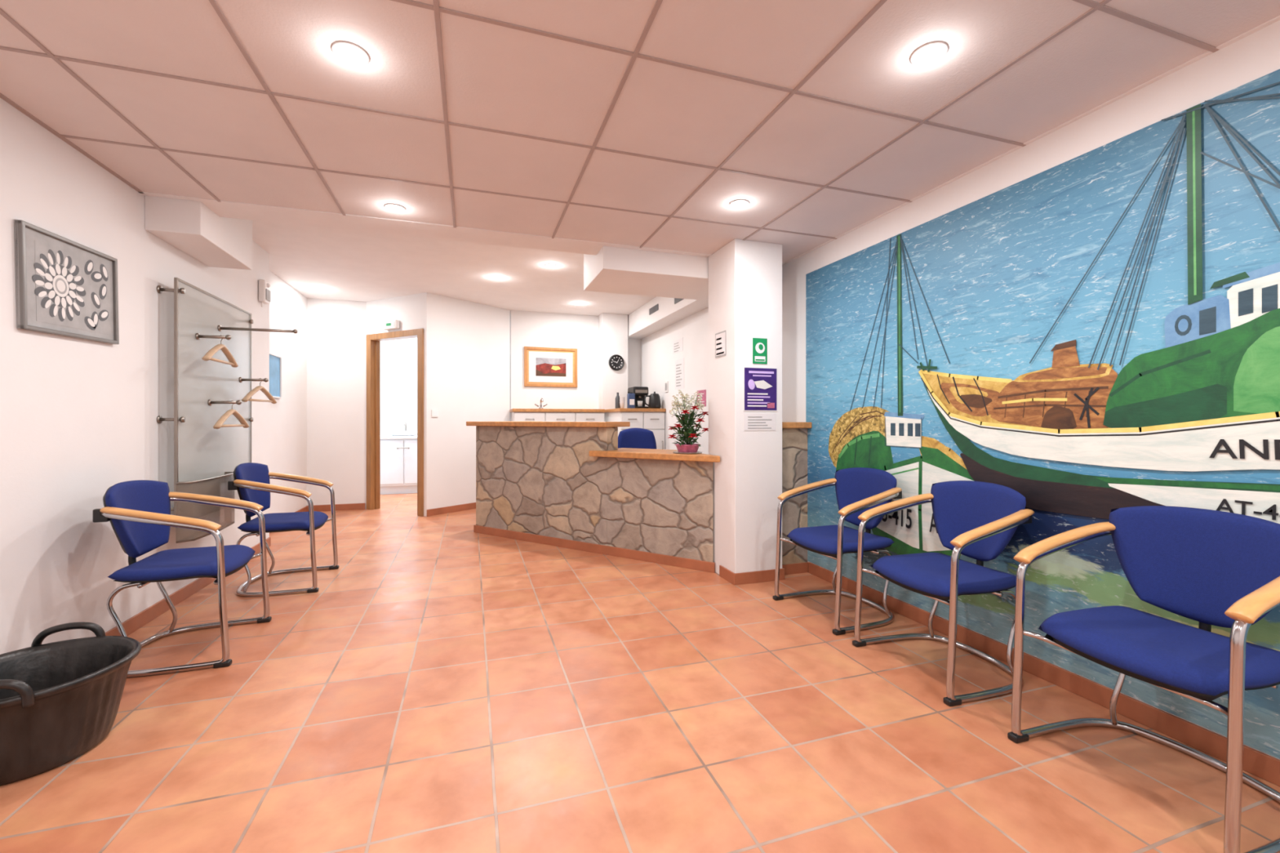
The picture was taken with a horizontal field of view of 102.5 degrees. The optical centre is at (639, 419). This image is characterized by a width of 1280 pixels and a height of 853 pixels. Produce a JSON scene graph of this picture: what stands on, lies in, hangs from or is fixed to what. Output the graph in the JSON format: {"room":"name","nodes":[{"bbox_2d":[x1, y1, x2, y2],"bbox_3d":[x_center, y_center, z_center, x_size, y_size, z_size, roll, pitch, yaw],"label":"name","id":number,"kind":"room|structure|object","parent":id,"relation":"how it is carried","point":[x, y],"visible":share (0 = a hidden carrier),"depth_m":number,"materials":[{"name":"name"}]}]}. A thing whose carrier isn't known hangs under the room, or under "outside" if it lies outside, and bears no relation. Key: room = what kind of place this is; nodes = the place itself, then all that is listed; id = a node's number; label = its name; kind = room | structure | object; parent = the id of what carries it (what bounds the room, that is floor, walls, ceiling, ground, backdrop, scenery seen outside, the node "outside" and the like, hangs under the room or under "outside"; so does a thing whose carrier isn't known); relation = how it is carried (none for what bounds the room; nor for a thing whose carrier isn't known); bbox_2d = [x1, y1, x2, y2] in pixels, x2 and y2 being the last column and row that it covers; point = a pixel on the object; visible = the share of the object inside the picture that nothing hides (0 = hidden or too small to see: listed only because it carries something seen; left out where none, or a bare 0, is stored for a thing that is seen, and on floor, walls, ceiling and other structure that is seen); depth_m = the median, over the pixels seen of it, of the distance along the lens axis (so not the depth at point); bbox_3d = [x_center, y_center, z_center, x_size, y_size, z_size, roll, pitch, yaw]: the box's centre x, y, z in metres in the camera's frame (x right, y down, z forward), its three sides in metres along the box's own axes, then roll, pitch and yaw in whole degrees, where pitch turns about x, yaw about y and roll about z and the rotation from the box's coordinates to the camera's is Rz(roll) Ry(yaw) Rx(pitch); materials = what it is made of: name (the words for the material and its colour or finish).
{"room":"lobby","nodes":[
{"label":"lobby","id":0,"kind":"room"},
{"bbox_2d":[0,97,269,654],"bbox_3d":[-2.258,-0.170,1.137,0.300,2.500,6.770,0,0,-18],"label":"wall","id":1,"kind":"structure","parent":0,"point":[78,416],"depth_m":2.26,"materials":[{"name":"paint"}]},
{"bbox_2d":[13,219,119,344],"bbox_3d":[-2.440,-0.560,2.213,0.024,0.410,0.555,0,2,-18],"label":"framed print","id":2,"kind":"object","parent":1,"relation":"attached to","point":[64,286],"visible":1,"depth_m":2.16,"materials":[{"name":"grey metal"}]},
{"bbox_2d":[156,277,297,543],"bbox_3d":[-2.551,-0.053,3.367,0.534,1.466,1.042,0,0,-18],"label":"coat rack","id":3,"kind":"object","parent":1,"relation":"attached to","point":[206,457],"visible":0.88,"depth_m":3.13,"materials":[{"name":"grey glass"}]},
{"bbox_2d":[201,334,238,367],"bbox_3d":[-2.516,-0.421,3.089,0.036,0.178,0.412,0,0,-19],"label":"hanger","id":4,"kind":"object","parent":3,"relation":"hanging from","point":[208,356],"visible":1,"depth_m":3.08,"materials":[{"name":"brown wood"}]},
{"bbox_2d":[213,400,249,429],"bbox_3d":[-2.562,-0.034,3.231,0.036,0.178,0.412,0,0,-17],"label":"hanger","id":5,"kind":"object","parent":3,"relation":"hanging from","point":[220,421],"visible":1,"depth_m":3.20,"materials":[{"name":"brown wood"}]},
{"bbox_2d":[241,377,276,404],"bbox_3d":[-2.703,-0.207,3.659,0.036,0.178,0.412,0,0,-11],"label":"hanger","id":6,"kind":"object","parent":3,"relation":"hanging from","point":[247,397],"visible":1,"depth_m":3.64,"materials":[{"name":"brown wood"}]},
{"bbox_2d":[105,502,364,635],"bbox_3d":[-2.270,1.042,2.054,0.610,0.075,8.520,0,0,-18],"label":"baseboard","id":7,"kind":"structure","parent":1,"relation":"attached to","point":[141,619],"depth_m":3.01,"materials":[{"name":"tile"}]},
{"bbox_2d":[258,279,270,306],"bbox_3d":[-3.081,-1.030,4.229,0.067,0.220,0.120,0,0,-18],"label":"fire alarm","id":8,"kind":"object","parent":1,"relation":"attached to","point":[264,286],"visible":1,"depth_m":4.18,"materials":[{"name":"white plastic"}]},
{"bbox_2d":[144,195,252,270],"bbox_3d":[-2.613,-1.212,3.088,0.245,0.415,0.700,0,0,-18],"label":"beam","id":9,"kind":"structure","parent":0,"point":[191,227],"depth_m":2.91,"materials":[{"name":"paint"}]},
{"bbox_2d":[269,270,306,513],"bbox_3d":[-3.674,-0.170,5.155,0.120,2.500,1.750,0,0,-18],"label":"wall","id":10,"kind":"structure","parent":0,"point":[287,306],"depth_m":5.42,"materials":[{"name":"paint"}]},
{"bbox_2d":[269,352,281,398],"bbox_3d":[-3.513,-0.420,4.898,0.024,0.420,0.500,0,0,-18],"label":"picture","id":11,"kind":"object","parent":10,"relation":"attached to","point":[275,361],"visible":0.54,"depth_m":5.01,"materials":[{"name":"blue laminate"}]},
{"bbox_2d":[306,297,366,509],"bbox_3d":[-3.668,-0.170,6.131,0.740,2.500,0.100,0,0,-18],"label":"wall","id":12,"kind":"structure","parent":0,"point":[336,330],"depth_m":6.10,"materials":[{"name":"paint"}]},
{"bbox_2d":[366,292,426,516],"bbox_3d":[-2.845,-0.170,6.024,1.092,2.500,0.100,0,0,27],"label":"wall","id":13,"kind":"structure","parent":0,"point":[411,310],"depth_m":5.87,"materials":[{"name":"paint"}]},
{"bbox_2d":[382,320,399,329],"bbox_3d":[-2.880,-1.095,5.947,0.220,0.100,0.068,0,0,27],"label":"emergency light","id":14,"kind":"object","parent":13,"relation":"attached to","point":[392,324],"visible":1,"depth_m":5.91,"materials":[{"name":"white plastic"}]},
{"bbox_2d":[366,328,423,515],"bbox_3d":[-2.675,0.030,6.322,0.967,2.100,0.816,0,0,27],"label":"door frame","id":15,"kind":"structure","parent":13,"relation":"attached to","point":[373,340],"depth_m":6.16,"materials":[{"name":"brown wood"}]},
{"bbox_2d":[380,337,417,435],"bbox_3d":[-3.248,-0.170,7.238,2.550,2.500,1.820,0,0,-18],"label":"wall","id":16,"kind":"structure","parent":0,"point":[398,357],"depth_m":7.94,"materials":[{"name":"paint"}]},
{"bbox_2d":[380,394,394,416],"bbox_3d":[-3.866,-0.220,7.853,0.200,0.340,0.063,0,0,-18],"label":"paper towel dispenser","id":17,"kind":"object","parent":16,"relation":"attached to","point":[387,401],"visible":0.87,"depth_m":7.83,"materials":[{"name":"plastic"}]},
{"bbox_2d":[252,220,656,315],"bbox_3d":[-1.752,-1.460,5.793,4.490,0.080,5.500,0,0,-18],"label":"ceiling","id":18,"kind":"structure","parent":0,"point":[353,265],"depth_m":4.87,"materials":[{"name":"paint"}]},
{"bbox_2d":[317,287,328,289],"bbox_3d":[-3.424,-1.417,5.553,0.108,0.005,0.107,0,0,-18],"label":"recessed light","id":19,"kind":"object","parent":18,"relation":"in","point":[321,288],"visible":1,"depth_m":5.55,"materials":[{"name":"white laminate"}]},
{"bbox_2d":[491,275,502,279],"bbox_3d":[-1.430,-1.417,5.141,0.108,0.005,0.107,0,0,-18],"label":"recessed light","id":20,"kind":"object","parent":18,"relation":"in","point":[494,277],"visible":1,"depth_m":5.13,"materials":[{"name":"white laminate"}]},
{"bbox_2d":[545,263,556,267],"bbox_3d":[-0.819,-1.417,4.731,0.108,0.005,0.107,0,0,-18],"label":"recessed light","id":21,"kind":"object","parent":18,"relation":"in","point":[550,265],"visible":1,"depth_m":4.72,"materials":[{"name":"white glass"}]},
{"bbox_2d":[143,194,782,265],"bbox_3d":[-0.791,-1.302,3.414,3.910,0.235,0.260,0,0,-18],"label":"ceiling beam","id":22,"kind":"structure","parent":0,"point":[221,209],"depth_m":3.18,"materials":[{"name":"white paint"}]},
{"bbox_2d":[426,292,510,509],"bbox_3d":[-2.057,-0.170,6.218,0.060,2.500,1.162,0,0,37],"label":"wall","id":23,"kind":"structure","parent":0,"point":[468,343],"depth_m":6.07,"materials":[{"name":"paint"}]},
{"bbox_2d":[431,409,438,417],"bbox_3d":[-2.316,-0.070,5.808,0.013,0.080,0.080,0,0,37],"label":"light switch","id":24,"kind":"object","parent":23,"relation":"attached to","point":[434,413],"visible":1,"depth_m":5.80,"materials":[{"name":"white plastic"}]},
{"bbox_2d":[426,502,475,516],"bbox_3d":[-2.028,1.042,6.197,0.012,0.075,1.162,0,0,37],"label":"baseboard","id":25,"kind":"structure","parent":23,"relation":"attached to","point":[453,508],"depth_m":5.96,"materials":[{"name":"tile"}]},
{"bbox_2d":[510,310,640,421],"bbox_3d":[-0.792,-0.170,7.019,1.900,2.500,0.110,0,0,-18],"label":"wall","id":26,"kind":"structure","parent":0,"point":[527,328],"depth_m":6.88,"materials":[{"name":"paint"}]},
{"bbox_2d":[524,346,577,387],"bbox_3d":[-1.179,-0.695,6.820,0.700,0.520,0.024,0,0,-18],"label":"framed painting","id":27,"kind":"object","parent":26,"relation":"attached to","point":[544,366],"visible":1,"depth_m":6.81,"materials":[{"name":"brown wood"}]},
{"bbox_2d":[598,313,627,422],"bbox_3d":[-0.363,-0.170,6.997,0.360,2.500,0.200,0,0,-18],"label":"pilaster","id":28,"kind":"object","parent":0,"point":[612,327],"visible":0.52,"depth_m":6.90,"materials":[{"name":"paint"}]},
{"bbox_2d":[608,354,624,370],"bbox_3d":[-0.313,-0.765,6.891,0.216,0.216,0.029,0,0,-18],"label":"wall clock","id":29,"kind":"object","parent":28,"relation":"attached to","point":[616,362],"visible":1,"depth_m":6.88,"materials":[{"name":"black plastic"}]},
{"bbox_2d":[0,493,1279,852],"bbox_3d":[-1.069,1.130,3.491,4.750,0.100,10.700,0,0,-18],"label":"floor","id":30,"kind":"structure","parent":0,"point":[448,686],"depth_m":1.75,"materials":[{"name":"tile"}]},
{"bbox_2d":[0,622,142,786],"bbox_3d":[-1.962,0.910,1.660,0.502,0.340,0.523,0,0,-18],"label":"tub","id":31,"kind":"object","parent":30,"relation":"on","point":[59,700],"visible":1,"depth_m":1.64,"materials":[{"name":"black plastic"}]},
{"bbox_2d":[93,480,271,677],"bbox_3d":[-2.130,0.681,2.420,0.515,0.797,0.581,0,0,-20],"label":"chair","id":32,"kind":"object","parent":30,"relation":"on","point":[138,512],"visible":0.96,"depth_m":2.31,"materials":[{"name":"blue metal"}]},
{"bbox_2d":[227,462,338,596],"bbox_3d":[-2.346,0.681,3.397,0.515,0.797,0.581,0,0,-18],"label":"chair","id":33,"kind":"object","parent":30,"relation":"on","point":[251,482],"visible":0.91,"depth_m":3.27,"materials":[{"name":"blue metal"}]},
{"bbox_2d":[380,421,417,494],"bbox_3d":[-3.506,0.553,7.685,1.100,1.054,0.588,0,0,-18],"label":"bathroom vanity","id":34,"kind":"object","parent":30,"relation":"on","point":[398,450],"visible":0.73,"depth_m":7.43,"materials":[{"name":"laminate"}]},
{"bbox_2d":[510,408,604,422],"bbox_3d":[-1.066,0.472,6.637,1.160,1.215,0.435,0,0,-18],"label":"cabinet","id":35,"kind":"object","parent":30,"relation":"on","point":[517,415],"visible":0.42,"depth_m":6.45,"materials":[{"name":"white laminate"}]},
{"bbox_2d":[534,397,547,408],"bbox_3d":[-1.247,-0.207,6.617,0.154,0.142,0.186,0,0,-45],"label":"figurine","id":36,"kind":"object","parent":35,"relation":"on","point":[541,398],"visible":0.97,"depth_m":6.63,"materials":[{"name":"silver metal"}]},
{"bbox_2d":[466,421,719,573],"bbox_3d":[-0.345,0.549,4.567,2.607,1.062,0.820,0,0,32],"label":"reception desk","id":37,"kind":"object","parent":30,"relation":"on","point":[564,484],"depth_m":4.21,"materials":[{"name":"stone"},{"name":"wood"},{"name":"terracotta"}]},
{"bbox_2d":[667,390,708,453],"bbox_3d":[0.353,0.016,3.805,0.324,0.467,0.329,0,0,-18],"label":"potted flowers","id":38,"kind":"object","parent":37,"relation":"on","point":[689,433],"visible":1,"depth_m":3.77,"materials":[{"name":"green plant"}]},
{"bbox_2d":[604,408,666,449],"bbox_3d":[-0.081,0.472,6.566,0.588,1.215,0.785,0,0,-18],"label":"cabinet","id":39,"kind":"object","parent":30,"relation":"on","point":[652,420],"visible":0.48,"depth_m":6.25,"materials":[{"name":"white laminate"}]},
{"bbox_2d":[615,392,620,408],"bbox_3d":[-0.280,-0.239,6.487,0.066,0.207,0.066,0,0,-18],"label":"bottle","id":40,"kind":"object","parent":39,"relation":"on","point":[617,397],"visible":0.77,"depth_m":6.46,"materials":[{"name":"grey glass"}]},
{"bbox_2d":[619,396,624,408],"bbox_3d":[-0.218,-0.205,6.297,0.066,0.138,0.066,0,0,-18],"label":"paper cups","id":41,"kind":"object","parent":39,"relation":"on","point":[622,398],"visible":0.88,"depth_m":6.27,"materials":[{"name":"white paper"}]},
{"bbox_2d":[626,391,635,408],"bbox_3d":[-0.110,-0.237,6.321,0.080,0.202,0.082,0,0,-18],"label":"tin","id":42,"kind":"object","parent":39,"relation":"on","point":[631,396],"visible":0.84,"depth_m":6.29,"materials":[{"name":"metal"}]},
{"bbox_2d":[627,386,648,408],"bbox_3d":[-0.026,-0.276,6.611,0.200,0.280,0.283,0,0,-18],"label":"coffee machine","id":43,"kind":"object","parent":39,"relation":"on","point":[640,393],"visible":0.72,"depth_m":6.50,"materials":[{"name":"black plastic"}]},
{"bbox_2d":[644,391,661,408],"bbox_3d":[0.171,-0.242,6.352,0.160,0.212,0.194,0,0,38],"label":"kettle","id":44,"kind":"object","parent":39,"relation":"on","point":[654,398],"visible":0.94,"depth_m":6.31,"materials":[{"name":"black plastic"}]},
{"bbox_2d":[617,427,656,448],"bbox_3d":[-0.017,0.585,5.374,0.570,0.990,0.618,0,0,-7],"label":"office chair","id":45,"kind":"object","parent":30,"relation":"on","point":[633,437],"visible":0.15,"depth_m":5.57,"materials":[{"name":"blue fabric"}]},
{"bbox_2d":[773,467,902,635],"bbox_3d":[1.131,0.681,2.914,0.515,0.797,0.581,0,0,-19],"label":"chair","id":46,"kind":"object","parent":30,"relation":"on","point":[859,491],"visible":0.9,"depth_m":2.91,"materials":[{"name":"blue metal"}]},
{"bbox_2d":[852,480,1034,706],"bbox_3d":[1.337,0.681,2.265,0.515,0.797,0.581,0,0,-15],"label":"chair","id":47,"kind":"object","parent":30,"relation":"on","point":[973,519],"visible":0.98,"depth_m":2.25,"materials":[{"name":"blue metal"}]},
{"bbox_2d":[1007,506,1279,852],"bbox_3d":[1.568,0.681,1.547,0.515,0.797,0.581,0,0,-16],"label":"chair","id":48,"kind":"object","parent":30,"relation":"on","point":[1209,567],"visible":1,"depth_m":1.56,"materials":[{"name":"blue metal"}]},
{"bbox_2d":[0,0,1279,262],"bbox_3d":[0.024,-1.200,0.934,3.910,0.030,4.960,0,0,-18],"label":"ceiling","id":49,"kind":"structure","parent":0,"point":[499,77],"depth_m":1.90,"materials":[{"name":"tile"}]},
{"bbox_2d":[331,41,369,66],"bbox_3d":[-0.935,-1.181,1.662,0.108,0.005,0.107,0,0,-18],"label":"recessed light","id":50,"kind":"object","parent":49,"relation":"in","point":[348,52],"visible":1,"depth_m":1.66,"materials":[{"name":"white glass"}]},
{"bbox_2d":[384,203,405,212],"bbox_3d":[-1.368,-1.181,2.870,0.108,0.005,0.107,0,0,-18],"label":"recessed light","id":51,"kind":"object","parent":49,"relation":"in","point":[393,207],"visible":1,"depth_m":2.86,"materials":[{"name":"white glass"}]},
{"bbox_2d":[0,0,1279,264],"bbox_3d":[0.023,-1.188,0.939,3.910,0.015,4.970,0,0,-18],"label":"grid","id":52,"kind":"object","parent":49,"relation":"attached to","point":[1095,6],"visible":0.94,"depth_m":1.95,"materials":[{"name":"paint"}]},
{"bbox_2d":[728,199,749,208],"bbox_3d":[0.544,-1.181,2.817,0.108,0.005,0.107,0,0,-18],"label":"recessed light","id":53,"kind":"object","parent":49,"relation":"in","point":[740,203],"visible":1,"depth_m":2.81,"materials":[{"name":"white glass"}]},
{"bbox_2d":[910,41,948,66],"bbox_3d":[0.934,-1.181,1.663,0.108,0.005,0.107,0,0,-18],"label":"recessed light","id":54,"kind":"object","parent":49,"relation":"in","point":[930,53],"visible":1,"depth_m":1.66,"materials":[{"name":"white glass"}]},
{"bbox_2d":[583,245,708,300],"bbox_3d":[0.320,-1.225,4.032,1.413,0.390,0.640,0,0,-18],"label":"beam","id":55,"kind":"structure","parent":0,"point":[618,270],"depth_m":3.72,"materials":[{"name":"paint"}]},
{"bbox_2d":[627,296,708,338],"bbox_3d":[0.335,-1.275,5.852,0.248,0.290,2.810,0,0,-18],"label":"soffit","id":56,"kind":"structure","parent":0,"point":[658,313],"depth_m":5.94,"materials":[{"name":"paint"}]},
{"bbox_2d":[708,238,782,574],"bbox_3d":[0.730,-0.052,3.608,0.360,2.265,0.400,0,0,-18],"label":"column","id":57,"kind":"structure","parent":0,"point":[745,276],"depth_m":3.43,"materials":[{"name":"paint"}]},
{"bbox_2d":[715,330,725,357],"bbox_3d":[0.556,-0.520,3.551,0.002,0.170,0.160,0,0,-18],"label":"sign","id":58,"kind":"object","parent":57,"relation":"attached to","point":[720,337],"visible":1,"depth_m":3.55,"materials":[{"name":"paper"}]},
{"bbox_2d":[719,564,784,585],"bbox_3d":[0.763,1.042,3.508,0.384,0.075,0.212,0,0,-18],"label":"baseboard","id":59,"kind":"structure","parent":57,"relation":"attached to","point":[744,578],"depth_m":3.41,"materials":[{"name":"tile"}]},
{"bbox_2d":[743,413,775,430],"bbox_3d":[0.798,0.014,3.417,0.240,0.115,0.002,0,0,-18],"label":"information sheet","id":60,"kind":"object","parent":57,"relation":"attached to","point":[752,421],"visible":1,"depth_m":3.42,"materials":[{"name":"paper"}]},
{"bbox_2d":[752,337,767,364],"bbox_3d":[0.798,-0.456,3.417,0.108,0.170,0.004,0,0,-18],"label":"sign","id":61,"kind":"object","parent":57,"relation":"attached to","point":[759,345],"visible":1,"depth_m":3.42,"materials":[{"name":"plastic"}]},
{"bbox_2d":[743,366,777,411],"bbox_3d":[0.802,-0.202,3.418,0.256,0.290,0.004,0,0,-18],"label":"poster","id":62,"kind":"object","parent":57,"relation":"attached to","point":[760,384],"visible":1,"depth_m":3.42,"materials":[{"name":"paper"}]},
{"bbox_2d":[782,422,812,575],"bbox_3d":[1.026,0.549,3.717,0.266,1.062,0.340,0,0,-18],"label":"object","id":63,"kind":"structure","parent":0,"point":[794,434],"depth_m":3.60,"materials":[{"name":"brown stone"}]},
{"bbox_2d":[640,19,1279,759],"bbox_3d":[1.368,-0.170,3.276,0.134,2.500,8.570,0,0,-18],"label":"wall","id":64,"kind":"structure","parent":0,"point":[1091,334],"depth_m":2.04,"materials":[{"name":"paint"}]},
{"bbox_2d":[664,381,668,392],"bbox_3d":[0.323,-0.400,6.264,0.012,0.130,0.090,0,0,-18],"label":"light switch","id":65,"kind":"object","parent":64,"relation":"attached to","point":[666,383],"visible":1,"depth_m":6.25,"materials":[{"name":"white plastic"}]},
{"bbox_2d":[672,337,683,354],"bbox_3d":[0.437,-0.850,5.933,0.002,0.150,0.300,0,0,-18],"label":"notice","id":66,"kind":"object","parent":64,"relation":"attached to","point":[677,345],"visible":1,"depth_m":5.93,"materials":[{"name":"paper"}]},
{"bbox_2d":[675,358,684,389],"bbox_3d":[0.453,-0.520,5.886,0.002,0.340,0.260,0,0,-18],"label":"notice","id":67,"kind":"object","parent":64,"relation":"attached to","point":[679,364],"visible":1,"depth_m":5.88,"materials":[{"name":"paper"}]},
{"bbox_2d":[697,389,706,406],"bbox_3d":[0.637,-0.220,5.325,0.002,0.170,0.220,0,0,-18],"label":"poster","id":68,"kind":"object","parent":64,"relation":"attached to","point":[704,392],"visible":0.52,"depth_m":5.28,"materials":[{"name":"paper"}]},
{"bbox_2d":[808,562,1279,786],"bbox_3d":[1.482,1.042,2.740,0.012,0.075,7.480,0,0,-18],"label":"baseboard","id":69,"kind":"structure","parent":64,"relation":"attached to","point":[1264,766],"depth_m":1.97,"materials":[{"name":"tile"}]}
]}

